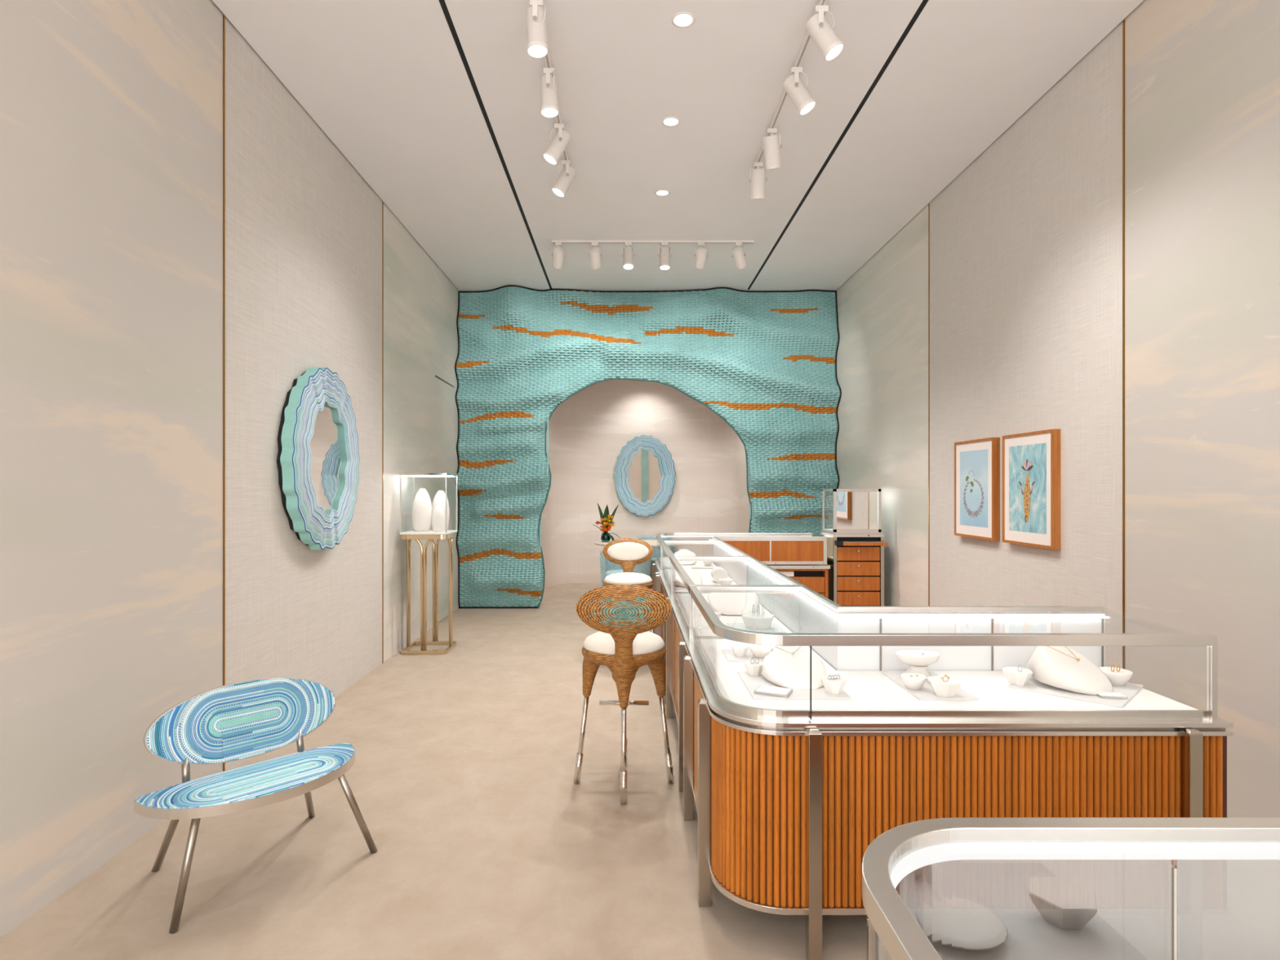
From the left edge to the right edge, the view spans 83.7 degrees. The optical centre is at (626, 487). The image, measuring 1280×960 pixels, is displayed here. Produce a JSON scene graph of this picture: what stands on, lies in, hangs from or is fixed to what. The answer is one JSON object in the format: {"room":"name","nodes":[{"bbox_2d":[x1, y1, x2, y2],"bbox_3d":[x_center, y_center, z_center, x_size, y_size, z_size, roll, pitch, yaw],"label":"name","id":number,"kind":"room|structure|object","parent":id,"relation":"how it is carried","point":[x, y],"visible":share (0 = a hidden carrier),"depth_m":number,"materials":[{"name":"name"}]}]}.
{"room":"shop","nodes":[
{"label":"shop","id":0,"kind":"room"},
{"bbox_2d":[0,0,458,937],"bbox_3d":[-2.212,-0.570,3.875,0.250,4.140,10.650,0,0,0],"label":"wall","id":1,"kind":"structure","parent":0,"point":[111,111],"depth_m":3.15,"materials":[{"name":"paint"}]},
{"bbox_2d":[222,15,225,771],"bbox_3d":[-2.094,-0.470,3.698,0.026,3.940,0.009,0,0,0],"label":"trim","id":2,"kind":"structure","parent":1,"relation":"attached to","point":[224,16],"depth_m":3.69,"materials":[{"name":"gold metal"}]},
{"bbox_2d":[276,367,359,550],"bbox_3d":[-2.035,-0.192,4.775,0.104,1.210,1.066,0,0,0],"label":"mirror","id":3,"kind":"object","parent":1,"relation":"attached to","point":[317,459],"visible":1,"depth_m":4.64,"materials":[{"name":"teal plastic"}]},
{"bbox_2d":[310,404,343,514],"bbox_3d":[-2.014,-0.193,4.778,0.010,0.780,0.615,0,0,0],"label":"mirror glass","id":4,"kind":"object","parent":3,"relation":"attached to","point":[326,442],"depth_m":4.82,"materials":[{"name":"white"}]},
{"bbox_2d":[382,202,383,663],"bbox_3d":[-2.094,-0.470,6.108,0.026,3.940,0.009,0,0,0],"label":"trim","id":5,"kind":"structure","parent":1,"relation":"attached to","point":[382,202],"depth_m":6.11,"materials":[{"name":"gold metal"}]},
{"bbox_2d":[435,377,453,622],"bbox_3d":[-2.102,0.141,8.221,0.027,2.702,0.868,0,0,0],"label":"door","id":6,"kind":"structure","parent":1,"relation":"in","point":[444,393],"depth_m":8.23,"materials":[{"name":"paint"}]},
{"bbox_2d":[0,582,1279,959],"bbox_3d":[0.250,1.550,5.125,5.300,0.100,13.150,0,0,0],"label":"floor","id":7,"kind":"structure","parent":0,"point":[460,779],"depth_m":2.81,"materials":[{"name":"concrete"}]},
{"bbox_2d":[133,677,377,933],"bbox_3d":[-1.448,1.137,2.785,0.666,0.744,0.829,0,0,44],"label":"chair","id":8,"kind":"object","parent":7,"relation":"on","point":[249,718],"visible":1,"depth_m":2.72,"materials":[{"name":"blue fabric"}]},
{"bbox_2d":[399,472,457,654],"bbox_3d":[-1.830,0.683,6.635,0.426,1.634,0.426,0,0,0],"label":"pedestal vitrine","id":9,"kind":"object","parent":7,"relation":"on","point":[449,535],"visible":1,"depth_m":6.60,"materials":[{"name":"gold metal"}]},
{"bbox_2d":[412,488,431,532],"bbox_3d":[-1.889,0.205,6.600,0.180,0.400,0.108,2,0,0],"label":"bust","id":10,"kind":"object","parent":9,"relation":"on","point":[422,504],"visible":1,"depth_m":6.56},
{"bbox_2d":[431,506,445,532],"bbox_3d":[-1.729,0.285,6.560,0.125,0.240,0.075,-2,0,0],"label":"bust","id":11,"kind":"object","parent":9,"relation":"on","point":[438,522],"visible":1,"depth_m":6.53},
{"bbox_2d":[431,490,449,530],"bbox_3d":[-1.756,0.215,6.740,0.170,0.380,0.102,1,0,0],"label":"bust","id":12,"kind":"object","parent":9,"relation":"on","point":[439,500],"visible":0.62,"depth_m":6.71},
{"bbox_2d":[573,584,674,804],"bbox_3d":[-0.018,0.977,3.593,0.509,1.051,0.584,0,0,7],"label":"bar stool","id":13,"kind":"object","parent":7,"relation":"on","point":[624,615],"visible":1,"depth_m":3.41,"materials":[{"name":"wicker"}]},
{"bbox_2d":[582,631,664,654],"bbox_3d":[-0.014,0.770,3.630,0.414,0.076,0.414,0,0,0],"label":"seat cushion","id":14,"kind":"object","parent":13,"relation":"on","point":[599,642],"depth_m":3.50,"materials":[{"name":"white fabric"}]},
{"bbox_2d":[600,551,651,586],"bbox_3d":[0.004,1.111,8.971,0.660,0.782,0.570,0,0,43],"label":"tub chair","id":15,"kind":"object","parent":7,"relation":"on","point":[607,567],"visible":0.19,"depth_m":8.96,"materials":[{"name":"fabric"}]},
{"bbox_2d":[604,568,622,577],"bbox_3d":[-0.015,1.190,8.950,0.524,0.300,0.514,0,0,43],"label":"seat cushion","id":16,"kind":"object","parent":15,"relation":"on","point":[607,571],"depth_m":8.91,"materials":[{"name":"white fabric"}]},
{"bbox_2d":[602,537,653,633],"bbox_3d":[0.008,0.977,6.157,0.509,1.051,0.584,0,0,-7],"label":"bar stool","id":17,"kind":"object","parent":7,"relation":"on","point":[628,553],"visible":0.5,"depth_m":6.34,"materials":[{"name":"fabric"}]},
{"bbox_2d":[604,572,652,584],"bbox_3d":[0.012,0.770,6.120,0.414,0.076,0.414,0,0,0],"label":"seat cushion","id":18,"kind":"object","parent":17,"relation":"on","point":[624,578],"depth_m":5.98,"materials":[{"name":"white fabric"}]},
{"bbox_2d":[594,539,687,546],"bbox_3d":[0.200,1.123,9.850,1.290,0.755,0.851,0,0,0],"label":"table","id":19,"kind":"object","parent":7,"relation":"on","point":[653,543],"visible":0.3,"depth_m":9.64,"materials":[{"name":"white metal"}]},
{"bbox_2d":[600,533,610,540],"bbox_3d":[-0.290,0.685,9.850,0.136,0.120,0.136,0,0,0],"label":"glass vase","id":20,"kind":"object","parent":19,"relation":"on","point":[603,537],"visible":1,"depth_m":9.80,"materials":[{"name":"green glass"}]},
{"bbox_2d":[592,503,620,540],"bbox_3d":[-0.274,0.511,9.838,0.396,0.599,0.223,0,0,0],"label":"flower arrangement","id":21,"kind":"object","parent":20,"relation":"in","point":[606,520],"visible":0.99,"depth_m":9.81,"materials":[{"name":"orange plant"}]},
{"bbox_2d":[454,284,841,608],"bbox_3d":[0.257,-0.459,8.756,4.689,3.957,0.345,0,0,0],"label":"archway","id":22,"kind":"object","parent":7,"relation":"on","point":[764,362],"visible":0.91,"depth_m":8.81,"materials":[{"name":"teal fabric"}]},
{"bbox_2d":[635,535,678,579],"bbox_3d":[0.417,1.111,10.478,0.660,0.782,0.570,0,0,-6],"label":"tub chair","id":23,"kind":"object","parent":7,"relation":"on","point":[656,550],"visible":0.15,"depth_m":10.65,"materials":[{"name":"fabric"}]},
{"bbox_2d":[649,557,657,579],"bbox_3d":[0.420,1.190,10.450,0.524,0.300,0.514,0,0,-6],"label":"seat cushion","id":24,"kind":"object","parent":23,"relation":"on","point":[653,559],"depth_m":10.22,"materials":[{"name":"fabric"}]},
{"bbox_2d":[656,540,751,704],"bbox_3d":[0.556,0.985,5.647,0.597,1.030,1.475,0,0,0],"label":"display case","id":25,"kind":"object","parent":7,"relation":"on","point":[737,571],"depth_m":5.71,"materials":[{"name":"silver metal"}]},
{"bbox_2d":[673,579,720,589],"bbox_3d":[0.560,0.717,5.320,0.420,0.006,0.500,0,0,0],"label":"display tray","id":26,"kind":"object","parent":25,"relation":"on","point":[704,581],"visible":0.24,"depth_m":5.34,"materials":[{"name":"white"}]},
{"bbox_2d":[673,565,702,587],"bbox_3d":[0.441,0.646,5.230,0.220,0.137,0.262,0,0,-17],"label":"bust","id":27,"kind":"object","parent":26,"relation":"on","point":[695,576],"visible":0.52,"depth_m":5.18,"materials":[{"name":"white"}]},
{"bbox_2d":[711,566,727,582],"bbox_3d":[0.700,0.659,5.420,0.110,0.110,0.140,0,0,0],"label":"roll","id":28,"kind":"object","parent":26,"relation":"on","point":[717,572],"visible":0.85,"depth_m":5.35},
{"bbox_2d":[718,578,733,584],"bbox_3d":[0.720,0.689,5.180,0.102,0.050,0.102,0,0,22],"label":"bowl","id":29,"kind":"object","parent":26,"relation":"on","point":[722,581],"visible":0.9,"depth_m":5.15,"materials":[{"name":"white ceramic"}]},
{"bbox_2d":[666,556,803,791],"bbox_3d":[0.556,0.985,4.173,0.597,1.030,1.459,0,0,0],"label":"display case","id":30,"kind":"object","parent":7,"relation":"on","point":[685,622],"depth_m":4.02,"materials":[{"name":"silver metal"}]},
{"bbox_2d":[714,611,720,618],"bbox_3d":[0.460,0.692,3.820,0.090,0.045,0.090,0,0,0],"label":"bowl","id":31,"kind":"object","parent":30,"relation":"on","point":[718,614],"visible":0.26,"depth_m":3.80,"materials":[{"name":"white ceramic"}]},
{"bbox_2d":[707,592,759,615],"bbox_3d":[0.624,0.648,4.167,0.300,0.131,0.315,0,0,6],"label":"bust","id":32,"kind":"object","parent":30,"relation":"on","point":[725,603],"visible":0.71,"depth_m":4.09,"materials":[{"name":"white"}]},
{"bbox_2d":[726,622,786,633],"bbox_3d":[0.660,0.717,3.660,0.260,0.006,0.240,0,0,0],"label":"display tray","id":33,"kind":"object","parent":30,"relation":"on","point":[774,628],"visible":0.64,"depth_m":3.63,"materials":[{"name":"white"}]},
{"bbox_2d":[741,612,774,630],"bbox_3d":[0.672,0.683,3.655,0.180,0.062,0.156,0,0,-11],"label":"bowl","id":34,"kind":"object","parent":33,"relation":"on","point":[764,621],"visible":0.98,"depth_m":3.60,"materials":[{"name":"white ceramic"}]},
{"bbox_2d":[652,532,830,634],"bbox_3d":[1.111,0.985,6.967,1.707,1.030,1.148,0,0,0],"label":"display case","id":35,"kind":"object","parent":7,"relation":"on","point":[805,554],"depth_m":6.92,"materials":[{"name":"silver metal"}]},
{"bbox_2d":[673,549,696,564],"bbox_3d":[0.550,0.651,6.781,0.220,0.126,0.262,0,0,0],"label":"bust","id":36,"kind":"object","parent":35,"relation":"on","point":[682,552],"visible":0.62,"depth_m":6.76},
{"bbox_2d":[702,560,712,565],"bbox_3d":[0.750,0.689,6.600,0.092,0.050,0.092,0,0,22],"label":"bowl","id":37,"kind":"object","parent":35,"relation":"on","point":[706,562],"visible":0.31,"depth_m":6.57,"materials":[{"name":"white ceramic"}]},
{"bbox_2d":[777,570,793,576],"bbox_3d":[1.460,0.836,6.954,0.320,0.048,0.057,0,0,0],"label":"paper stack","id":38,"kind":"object","parent":35,"relation":"on","point":[788,573],"visible":0.36,"depth_m":6.92,"materials":[{"name":"white paper"}]},
{"bbox_2d":[820,488,888,606],"bbox_3d":[2.245,0.755,7.080,0.515,1.490,0.480,0,0,0],"label":"cabinet","id":39,"kind":"object","parent":7,"relation":"on","point":[855,543],"visible":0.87,"depth_m":6.91,"materials":[{"name":"brown wood"}]},
{"bbox_2d":[843,541,886,542],"bbox_3d":[2.281,0.520,6.923,0.413,0.008,0.155,0,0,0],"label":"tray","id":40,"kind":"object","parent":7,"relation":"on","point":[843,541],"depth_m":6.85,"materials":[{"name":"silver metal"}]},
{"bbox_2d":[843,542,888,546],"bbox_3d":[2.289,0.539,6.920,0.428,0.031,0.160,0,0,0],"label":"tray","id":41,"kind":"object","parent":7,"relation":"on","point":[845,544],"depth_m":6.84,"materials":[{"name":"brown wood"}]},
{"bbox_2d":[683,585,1233,959],"bbox_3d":[1.091,0.985,2.838,1.667,1.030,1.194,0,0,0],"label":"display case","id":42,"kind":"object","parent":7,"relation":"on","point":[791,797],"depth_m":2.29,"materials":[{"name":"silver metal"}]},
{"bbox_2d":[721,648,803,661],"bbox_3d":[0.600,0.717,3.060,0.360,0.006,0.200,0,0,0],"label":"display tray","id":43,"kind":"object","parent":42,"relation":"on","point":[729,654],"visible":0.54,"depth_m":3.02,"materials":[{"name":"white"}]},
{"bbox_2d":[731,644,748,657],"bbox_3d":[0.482,0.694,3.040,0.076,0.040,0.072,0,0,0],"label":"bowl","id":44,"kind":"object","parent":43,"relation":"on","point":[739,650],"visible":1,"depth_m":3.02,"materials":[{"name":"white ceramic"}]},
{"bbox_2d":[748,644,772,657],"bbox_3d":[0.566,0.692,3.020,0.099,0.044,0.090,0,0,0],"label":"bowl","id":45,"kind":"object","parent":43,"relation":"on","point":[757,651],"visible":0.9,"depth_m":2.99,"materials":[{"name":"white ceramic"}]},
{"bbox_2d":[737,671,851,699],"bbox_3d":[0.598,0.717,2.607,0.335,0.006,0.352,0,0,0],"label":"display tray","id":46,"kind":"object","parent":42,"relation":"on","point":[751,682],"visible":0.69,"depth_m":2.49,"materials":[{"name":"white fabric"}]},
{"bbox_2d":[744,660,762,675],"bbox_3d":[0.489,0.692,2.735,0.080,0.044,0.076,0,0,0],"label":"bowl","id":47,"kind":"object","parent":46,"relation":"on","point":[753,669],"visible":0.87,"depth_m":2.71,"materials":[{"name":"white ceramic"}]},
{"bbox_2d":[754,684,792,697],"bbox_3d":[0.512,0.709,2.492,0.115,0.010,0.085,0,0,26],"label":"block","id":48,"kind":"object","parent":46,"relation":"on","point":[761,690],"visible":1,"depth_m":2.48,"materials":[{"name":"white"}]},
{"bbox_2d":[761,645,826,689],"bbox_3d":[0.618,0.658,2.655,0.235,0.112,0.249,0,0,-7],"label":"bust","id":49,"kind":"object","parent":46,"relation":"on","point":[781,668],"visible":0.91,"depth_m":2.61,"materials":[{"name":"white fabric"}]},
{"bbox_2d":[774,645,801,654],"bbox_3d":[0.615,0.611,2.682,0.105,0.023,0.057,0,0,-7],"label":"necklace","id":50,"kind":"object","parent":49,"relation":"on","point":[792,653],"visible":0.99,"depth_m":2.67,"materials":[{"name":"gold metal"}]},
{"bbox_2d":[821,675,846,694],"bbox_3d":[0.722,0.689,2.492,0.083,0.050,0.083,0,0,5],"label":"bowl","id":51,"kind":"object","parent":46,"relation":"on","point":[833,686],"visible":0.96,"depth_m":2.47,"materials":[{"name":"white ceramic"}]},
{"bbox_2d":[881,671,977,700],"bbox_3d":[1.092,0.717,2.602,0.200,0.006,0.360,0,0,0],"label":"display tray","id":52,"kind":"object","parent":42,"relation":"on","point":[926,693],"visible":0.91,"depth_m":2.50,"materials":[{"name":"white fabric"}]},
{"bbox_2d":[900,672,926,690],"bbox_3d":[1.022,0.692,2.545,0.088,0.045,0.088,0,0,0],"label":"bowl","id":53,"kind":"object","parent":52,"relation":"on","point":[913,682],"visible":1,"depth_m":2.52,"materials":[{"name":"white ceramic"}]},
{"bbox_2d":[895,649,940,679],"bbox_3d":[1.100,0.669,2.700,0.164,0.090,0.118,0,0,0],"label":"oval dish","id":54,"kind":"object","parent":52,"relation":"on","point":[917,663],"visible":0.91,"depth_m":2.67,"materials":[{"name":"white ceramic"}]},
{"bbox_2d":[926,675,962,697],"bbox_3d":[1.095,0.688,2.465,0.116,0.052,0.100,0,0,-20],"label":"bowl","id":55,"kind":"object","parent":52,"relation":"on","point":[949,688],"visible":0.98,"depth_m":2.44,"materials":[{"name":"white ceramic"}]},
{"bbox_2d":[1008,676,1143,707],"bbox_3d":[1.623,0.717,2.582,0.345,0.006,0.355,0,0,45],"label":"display tray","id":56,"kind":"object","parent":42,"relation":"on","point":[1130,691],"visible":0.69,"depth_m":2.50,"materials":[{"name":"white fabric"}]},
{"bbox_2d":[1001,666,1032,685],"bbox_3d":[1.424,0.689,2.605,0.092,0.050,0.092,0,0,11],"label":"bowl","id":57,"kind":"object","parent":56,"relation":"on","point":[1013,676],"visible":0.96,"depth_m":2.58,"materials":[{"name":"white ceramic"}]},
{"bbox_2d":[1024,645,1112,695],"bbox_3d":[1.596,0.643,2.589,0.250,0.143,0.262,0,0,-32],"label":"bust","id":58,"kind":"object","parent":56,"relation":"on","point":[1048,665],"visible":0.9,"depth_m":2.53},
{"bbox_2d":[1046,645,1079,661],"bbox_3d":[1.592,0.595,2.595,0.112,0.052,0.104,0,0,-32],"label":"necklace","id":59,"kind":"object","parent":58,"relation":"on","point":[1077,659],"visible":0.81,"depth_m":2.58,"materials":[{"name":"gold metal"}]},
{"bbox_2d":[1096,692,1128,699],"bbox_3d":[1.655,0.710,2.445,0.085,0.008,0.055,0,0,11],"label":"block","id":60,"kind":"object","parent":56,"relation":"on","point":[1102,695],"visible":0.93,"depth_m":2.43,"materials":[{"name":"white"}]},
{"bbox_2d":[1098,666,1133,686],"bbox_3d":[1.775,0.689,2.600,0.110,0.050,0.110,0,0,-29],"label":"bowl","id":61,"kind":"object","parent":56,"relation":"on","point":[1120,678],"visible":0.81,"depth_m":2.57,"materials":[{"name":"white ceramic"}]},
{"bbox_2d":[862,817,1279,959],"bbox_3d":[1.095,0.985,0.760,1.709,1.030,0.601,0,0,0],"label":"display case","id":62,"kind":"object","parent":7,"relation":"on","point":[893,933],"depth_m":0.98,"materials":[{"name":"silver metal"}]},
{"bbox_2d":[541,378,749,593],"bbox_3d":[0.250,-0.225,10.235,3.080,3.450,2.370,0,0,0],"label":"wall","id":63,"kind":"structure","parent":0,"point":[588,432],"depth_m":11.30,"materials":[{"name":"paint"}]},
{"bbox_2d":[613,434,675,516],"bbox_3d":[0.283,-0.190,11.248,0.972,1.289,0.104,0,0,0],"label":"mirror","id":64,"kind":"object","parent":63,"relation":"attached to","point":[644,476],"visible":1,"depth_m":11.20,"materials":[{"name":"teal plastic"}]},
{"bbox_2d":[628,448,661,502],"bbox_3d":[0.285,-0.191,11.227,0.528,0.876,0.010,0,0,0],"label":"mirror glass","id":65,"kind":"object","parent":64,"relation":"attached to","point":[644,464],"depth_m":11.22,"materials":[{"name":"white mirror"}]},
{"bbox_2d":[212,0,1143,291],"bbox_3d":[0.250,-2.540,3.875,5.300,0.200,10.650,0,0,0],"label":"ceiling","id":66,"kind":"structure","parent":0,"point":[435,104],"depth_m":4.62,"materials":[{"name":"paint"}]},
{"bbox_2d":[544,45,568,159],"bbox_3d":[-0.448,-2.429,3.550,0.030,0.023,3.900,0,0,0],"label":"track","id":67,"kind":"object","parent":66,"relation":"attached to","point":[547,58],"visible":0.14,"depth_m":4.60,"materials":[{"name":"white metal"}]},
{"bbox_2d":[525,0,548,57],"bbox_3d":[-0.446,-2.288,3.549,0.113,0.259,0.129,0,0,0],"label":"track spotlight","id":68,"kind":"object","parent":67,"relation":"hanging from","point":[535,15],"visible":1,"depth_m":3.51,"materials":[{"name":"white metal"}]},
{"bbox_2d":[540,67,559,117],"bbox_3d":[-0.446,-2.289,4.124,0.109,0.259,0.140,0,0,0],"label":"track spotlight","id":69,"kind":"object","parent":67,"relation":"hanging from","point":[548,82],"visible":1,"depth_m":4.09,"materials":[{"name":"white metal"}]},
{"bbox_2d":[542,123,570,164],"bbox_3d":[-0.464,-2.287,4.757,0.184,0.262,0.130,0,0,0],"label":"track spotlight","id":70,"kind":"object","parent":67,"relation":"hanging from","point":[562,138],"visible":1,"depth_m":4.72,"materials":[{"name":"white metal"}]},
{"bbox_2d":[551,160,576,197],"bbox_3d":[-0.462,-2.286,5.288,0.179,0.263,0.132,0,0,0],"label":"track spotlight","id":71,"kind":"object","parent":67,"relation":"hanging from","point":[567,175],"visible":1,"depth_m":5.25,"materials":[{"name":"white metal"}]},
{"bbox_2d":[551,240,754,243],"bbox_3d":[0.258,-2.429,7.055,1.995,0.023,0.030,0,0,0],"label":"track","id":72,"kind":"object","parent":66,"relation":"attached to","point":[553,241],"visible":1,"depth_m":7.04,"materials":[{"name":"white metal"}]},
{"bbox_2d":[551,242,564,269],"bbox_3d":[-0.677,-2.299,7.080,0.138,0.239,0.220,0,0,0],"label":"track spotlight","id":73,"kind":"object","parent":72,"relation":"hanging from","point":[558,252],"visible":1,"depth_m":7.04,"materials":[{"name":"white metal"}]},
{"bbox_2d":[588,242,601,269],"bbox_3d":[-0.314,-2.296,7.079,0.129,0.245,0.218,0,0,0],"label":"track spotlight","id":74,"kind":"object","parent":72,"relation":"hanging from","point":[594,253],"visible":1,"depth_m":7.04,"materials":[{"name":"white metal"}]},
{"bbox_2d":[622,242,635,270],"bbox_3d":[0.017,-2.286,7.045,0.128,0.264,0.155,0,0,0],"label":"track spotlight","id":75,"kind":"object","parent":72,"relation":"hanging from","point":[628,253],"visible":1,"depth_m":7.02,"materials":[{"name":"white metal"}]},
{"bbox_2d":[657,242,671,270],"bbox_3d":[0.376,-2.287,7.049,0.122,0.262,0.126,0,0,39],"label":"track spotlight","id":76,"kind":"object","parent":72,"relation":"hanging from","point":[664,252],"visible":1,"depth_m":7.02,"materials":[{"name":"white metal"}]},
{"bbox_2d":[694,242,707,269],"bbox_3d":[0.735,-2.298,7.080,0.129,0.241,0.220,0,0,0],"label":"track spotlight","id":77,"kind":"object","parent":72,"relation":"hanging from","point":[700,253],"visible":1,"depth_m":7.04,"materials":[{"name":"white metal"}]},
{"bbox_2d":[732,242,746,269],"bbox_3d":[1.118,-2.296,7.076,0.130,0.244,0.219,0,0,31],"label":"track spotlight","id":78,"kind":"object","parent":72,"relation":"hanging from","point":[738,255],"visible":1,"depth_m":7.04,"materials":[{"name":"white metal"}]},
{"bbox_2d":[654,189,670,195],"bbox_3d":[0.295,-2.438,5.909,0.124,0.005,0.124,0,0,0],"label":"recessed light","id":79,"kind":"object","parent":66,"relation":"in","point":[662,192],"visible":1,"depth_m":5.91,"materials":[{"name":"white plastic"}]},
{"bbox_2d":[662,116,679,126],"bbox_3d":[0.295,-2.438,4.760,0.124,0.005,0.124,0,0,0],"label":"recessed light","id":80,"kind":"object","parent":66,"relation":"in","point":[669,121],"visible":1,"depth_m":4.76,"materials":[{"name":"white"}]},
{"bbox_2d":[671,11,695,27],"bbox_3d":[0.295,-2.438,3.725,0.124,0.005,0.124,0,0,0],"label":"recessed light","id":81,"kind":"object","parent":66,"relation":"in","point":[680,20],"visible":1,"depth_m":3.72,"materials":[{"name":"white plastic"}]},
{"bbox_2d":[752,0,826,168],"bbox_3d":[0.979,-2.429,3.550,0.030,0.023,3.900,0,0,0],"label":"track","id":82,"kind":"object","parent":66,"relation":"attached to","point":[807,38],"visible":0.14,"depth_m":4.39,"materials":[{"name":"white metal"}]},
{"bbox_2d":[749,162,767,199],"bbox_3d":[0.979,-2.286,5.333,0.130,0.264,0.170,0,0,0],"label":"track spotlight","id":83,"kind":"object","parent":82,"relation":"hanging from","point":[757,180],"visible":0.98,"depth_m":5.30,"materials":[{"name":"white metal"}]},
{"bbox_2d":[762,128,782,169],"bbox_3d":[0.984,-2.286,4.832,0.136,0.264,0.167,0,0,0],"label":"track spotlight","id":84,"kind":"object","parent":82,"relation":"hanging from","point":[771,146],"visible":1,"depth_m":4.80,"materials":[{"name":"white metal"}]},
{"bbox_2d":[782,66,816,115],"bbox_3d":[0.995,-2.287,4.120,0.184,0.262,0.130,0,0,0],"label":"track spotlight","id":85,"kind":"object","parent":82,"relation":"hanging from","point":[794,86],"visible":1,"depth_m":4.08,"materials":[{"name":"white metal"}]},
{"bbox_2d":[805,5,844,61],"bbox_3d":[0.995,-2.287,3.594,0.184,0.262,0.133,0,0,0],"label":"track spotlight","id":86,"kind":"object","parent":82,"relation":"hanging from","point":[818,27],"visible":1,"depth_m":3.56,"materials":[{"name":"white metal"}]},
{"bbox_2d":[836,0,1279,864],"bbox_3d":[2.725,-0.570,3.875,0.250,4.140,10.650,0,0,0],"label":"wall","id":87,"kind":"structure","parent":0,"point":[1026,240],"depth_m":3.69,"materials":[{"name":"paint"}]},
{"bbox_2d":[928,203,929,606],"bbox_3d":[2.607,-0.470,6.140,0.026,3.940,0.009,0,0,0],"label":"trim","id":88,"kind":"structure","parent":87,"relation":"attached to","point":[929,203],"depth_m":6.14,"materials":[{"name":"gold metal"}]},
{"bbox_2d":[954,437,999,540],"bbox_3d":[2.575,0.009,5.271,0.049,0.721,0.589,0,0,0],"label":"framed picture","id":89,"kind":"object","parent":87,"relation":"attached to","point":[976,462],"visible":1,"depth_m":5.21,"materials":[{"name":"blue paper"}]},
{"bbox_2d":[960,448,987,528],"bbox_3d":[2.558,0.004,5.271,0.001,0.558,0.425,0,0,0],"label":"print","id":90,"kind":"object","parent":89,"relation":"attached to","point":[973,462],"depth_m":5.26,"materials":[{"name":"blue paper"}]},
{"bbox_2d":[1002,429,1060,549],"bbox_3d":[2.575,0.009,4.567,0.049,0.721,0.573,0,0,0],"label":"framed picture","id":91,"kind":"object","parent":87,"relation":"attached to","point":[1031,460],"visible":1,"depth_m":4.51,"materials":[{"name":"paper"}]},
{"bbox_2d":[1008,442,1046,534],"bbox_3d":[2.558,0.004,4.567,0.001,0.558,0.425,0,0,0],"label":"print","id":92,"kind":"object","parent":91,"relation":"attached to","point":[1027,460],"depth_m":4.55,"materials":[{"name":"blue paper"}]},
{"bbox_2d":[1122,20,1124,669],"bbox_3d":[2.607,-0.470,3.734,0.026,3.940,0.009,0,0,0],"label":"trim","id":93,"kind":"structure","parent":87,"relation":"attached to","point":[1123,21],"depth_m":3.73,"materials":[{"name":"gold metal"}]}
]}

